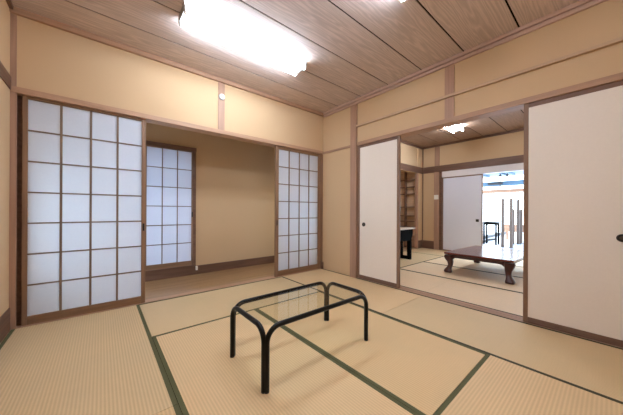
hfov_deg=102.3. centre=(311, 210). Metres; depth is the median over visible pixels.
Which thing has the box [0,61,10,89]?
rail
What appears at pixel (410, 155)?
wall
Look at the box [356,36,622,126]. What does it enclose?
rail
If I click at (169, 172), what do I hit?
screen
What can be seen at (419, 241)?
baseboard
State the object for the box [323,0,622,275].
wall
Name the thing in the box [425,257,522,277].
mat
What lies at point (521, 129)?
crown molding
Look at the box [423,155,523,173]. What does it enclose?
rail
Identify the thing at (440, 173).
door frame
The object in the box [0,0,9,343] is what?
wall
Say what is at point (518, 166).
transom
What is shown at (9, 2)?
crown molding
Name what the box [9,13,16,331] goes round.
post
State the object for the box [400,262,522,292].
mat
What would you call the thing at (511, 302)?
mat
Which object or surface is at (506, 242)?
floor
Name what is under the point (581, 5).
crown molding
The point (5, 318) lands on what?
baseboard
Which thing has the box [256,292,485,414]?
mat
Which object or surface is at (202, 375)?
mat
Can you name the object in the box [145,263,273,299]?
floor
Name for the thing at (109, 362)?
mat
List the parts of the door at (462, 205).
rail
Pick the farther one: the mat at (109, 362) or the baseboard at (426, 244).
the baseboard at (426, 244)
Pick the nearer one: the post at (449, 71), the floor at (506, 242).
the post at (449, 71)
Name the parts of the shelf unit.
kick panel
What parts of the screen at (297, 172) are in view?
rail, rail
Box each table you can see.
[230,281,367,393]
[444,245,522,284]
[483,222,499,244]
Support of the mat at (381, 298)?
on the floor
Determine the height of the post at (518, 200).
1.270 m
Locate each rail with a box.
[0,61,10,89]
[323,145,349,153]
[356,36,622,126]
[401,163,422,173]
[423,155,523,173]
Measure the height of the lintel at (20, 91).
0.045 m
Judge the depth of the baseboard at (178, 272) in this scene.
3.57 m
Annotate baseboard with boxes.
[0,308,9,342]
[145,256,273,281]
[418,240,421,247]
[423,240,433,248]
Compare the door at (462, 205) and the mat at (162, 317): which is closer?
the mat at (162, 317)
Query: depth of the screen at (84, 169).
2.12 m
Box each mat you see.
[0,305,177,414]
[139,277,320,337]
[152,310,418,414]
[154,404,181,414]
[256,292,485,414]
[282,269,422,313]
[382,296,622,403]
[400,251,443,267]
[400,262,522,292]
[400,269,451,291]
[406,248,445,255]
[424,279,522,316]
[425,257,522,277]
[433,354,622,414]
[515,260,522,266]
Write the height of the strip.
2.395 m
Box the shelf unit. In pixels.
[400,171,414,247]
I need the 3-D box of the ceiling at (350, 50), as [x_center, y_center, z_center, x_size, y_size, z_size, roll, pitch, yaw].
[0.131,-1.514,1.480,3.130,0.050,3.584,0,0,-40]
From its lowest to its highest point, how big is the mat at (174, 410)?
0.033 m
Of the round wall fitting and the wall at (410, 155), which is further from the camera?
the wall at (410, 155)
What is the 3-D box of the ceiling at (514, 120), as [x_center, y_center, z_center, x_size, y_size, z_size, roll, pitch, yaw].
[2.518,-1.563,3.808,3.280,0.050,3.322,0,0,-40]
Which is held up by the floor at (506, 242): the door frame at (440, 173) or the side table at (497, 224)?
the side table at (497, 224)
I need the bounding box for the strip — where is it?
[422,174,422,247]
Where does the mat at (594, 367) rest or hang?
on the floor
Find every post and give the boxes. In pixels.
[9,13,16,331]
[218,82,224,129]
[320,154,322,267]
[350,104,357,277]
[414,173,418,248]
[434,146,439,249]
[444,65,453,118]
[500,198,503,246]
[508,198,512,248]
[513,209,514,243]
[516,199,519,243]
[520,209,522,243]
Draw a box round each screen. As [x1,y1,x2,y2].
[21,95,145,325]
[145,145,192,270]
[274,145,320,276]
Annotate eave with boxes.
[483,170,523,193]
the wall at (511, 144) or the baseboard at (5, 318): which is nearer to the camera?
the baseboard at (5, 318)
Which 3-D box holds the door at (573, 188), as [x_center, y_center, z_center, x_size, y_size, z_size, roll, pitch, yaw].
[1.931,0.018,1.785,0.031,1.752,0.653,0,0,-40]
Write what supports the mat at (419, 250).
on the floor
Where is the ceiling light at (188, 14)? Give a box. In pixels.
[178,2,305,76]
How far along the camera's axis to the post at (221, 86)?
2.84 m
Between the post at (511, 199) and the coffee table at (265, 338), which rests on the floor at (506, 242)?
the post at (511, 199)
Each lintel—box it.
[10,85,323,153]
[357,72,622,145]
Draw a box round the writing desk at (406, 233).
[400,227,414,259]
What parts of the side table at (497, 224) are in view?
leg, leg, leg, leg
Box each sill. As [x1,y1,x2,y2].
[16,268,320,328]
[357,277,622,348]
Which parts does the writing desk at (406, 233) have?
leg, leg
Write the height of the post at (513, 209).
0.990 m
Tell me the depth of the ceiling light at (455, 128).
4.57 m
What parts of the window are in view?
sill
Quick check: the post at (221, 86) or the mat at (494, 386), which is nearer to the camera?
the mat at (494, 386)
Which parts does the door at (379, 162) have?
rail, rail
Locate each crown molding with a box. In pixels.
[6,0,12,8]
[9,6,323,116]
[323,0,607,117]
[401,140,422,149]
[423,128,523,148]
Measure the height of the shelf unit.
1.939 m
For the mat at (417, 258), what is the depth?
4.71 m
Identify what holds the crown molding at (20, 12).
attached to the wall at (51, 60)
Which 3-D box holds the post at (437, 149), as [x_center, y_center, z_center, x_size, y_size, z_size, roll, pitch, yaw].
[2.918,-0.294,5.847,0.040,2.395,0.110,0,0,-40]
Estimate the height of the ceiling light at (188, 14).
0.078 m
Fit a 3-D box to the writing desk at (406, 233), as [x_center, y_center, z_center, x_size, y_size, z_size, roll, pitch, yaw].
[1.453,0.604,4.476,0.900,0.584,0.360,0,0,-40]
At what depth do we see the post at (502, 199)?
6.46 m
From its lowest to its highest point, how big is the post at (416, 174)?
1.832 m
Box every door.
[357,135,400,287]
[442,174,482,250]
[523,80,622,347]
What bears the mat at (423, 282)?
on the floor
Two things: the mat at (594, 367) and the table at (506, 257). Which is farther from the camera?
the table at (506, 257)
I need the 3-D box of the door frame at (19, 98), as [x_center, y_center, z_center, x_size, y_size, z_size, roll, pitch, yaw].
[-2.247,-0.001,1.930,0.072,1.753,0.046,0,0,-40]
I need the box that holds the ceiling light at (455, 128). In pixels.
[445,125,463,132]
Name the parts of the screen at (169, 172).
rail, rail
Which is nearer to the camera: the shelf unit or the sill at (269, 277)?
the sill at (269, 277)
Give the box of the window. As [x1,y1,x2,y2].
[145,140,196,272]
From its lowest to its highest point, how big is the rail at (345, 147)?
0.030 m
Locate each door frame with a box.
[16,95,21,325]
[439,172,442,249]
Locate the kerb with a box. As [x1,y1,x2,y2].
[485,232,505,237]
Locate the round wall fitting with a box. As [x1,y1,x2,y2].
[219,94,224,99]
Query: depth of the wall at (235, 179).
3.80 m
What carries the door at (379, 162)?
in the wall at (603, 22)
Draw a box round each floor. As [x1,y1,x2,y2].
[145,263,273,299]
[483,231,522,249]
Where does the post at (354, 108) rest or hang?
attached to the wall at (603, 22)
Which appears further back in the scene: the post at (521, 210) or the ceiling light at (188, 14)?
the post at (521, 210)
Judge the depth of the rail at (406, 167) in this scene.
5.76 m
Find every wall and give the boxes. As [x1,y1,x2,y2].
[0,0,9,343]
[17,15,322,261]
[146,122,274,265]
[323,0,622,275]
[401,143,421,240]
[422,131,523,240]
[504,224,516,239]
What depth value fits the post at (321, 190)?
3.85 m
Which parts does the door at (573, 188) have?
rail, rail, finger pull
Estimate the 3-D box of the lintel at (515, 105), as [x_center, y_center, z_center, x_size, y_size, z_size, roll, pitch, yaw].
[1.415,-0.883,2.465,0.132,0.045,2.374,0,0,-40]
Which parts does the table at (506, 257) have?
leg, under moulding, leg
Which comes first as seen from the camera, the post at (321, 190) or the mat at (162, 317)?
the mat at (162, 317)
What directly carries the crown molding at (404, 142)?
attached to the wall at (410, 155)
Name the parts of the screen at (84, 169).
rail, rail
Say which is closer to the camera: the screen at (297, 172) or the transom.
the screen at (297, 172)
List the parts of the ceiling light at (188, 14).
plate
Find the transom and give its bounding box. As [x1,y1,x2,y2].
[442,163,523,177]
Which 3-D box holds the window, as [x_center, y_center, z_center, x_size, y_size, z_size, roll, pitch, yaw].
[-1.996,-0.051,3.204,0.952,1.626,0.135,0,0,-40]
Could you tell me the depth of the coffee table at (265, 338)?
1.51 m
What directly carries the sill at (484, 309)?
attached to the wall at (603, 22)
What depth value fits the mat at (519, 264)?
4.23 m
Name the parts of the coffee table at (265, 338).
short tube frame, long tube frame, long tube frame, short tube frame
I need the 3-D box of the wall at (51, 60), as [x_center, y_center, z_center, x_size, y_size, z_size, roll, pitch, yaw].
[-1.103,-0.330,2.853,3.250,2.430,0.100,0,0,-40]
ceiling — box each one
[11,0,579,112]
[401,109,523,146]

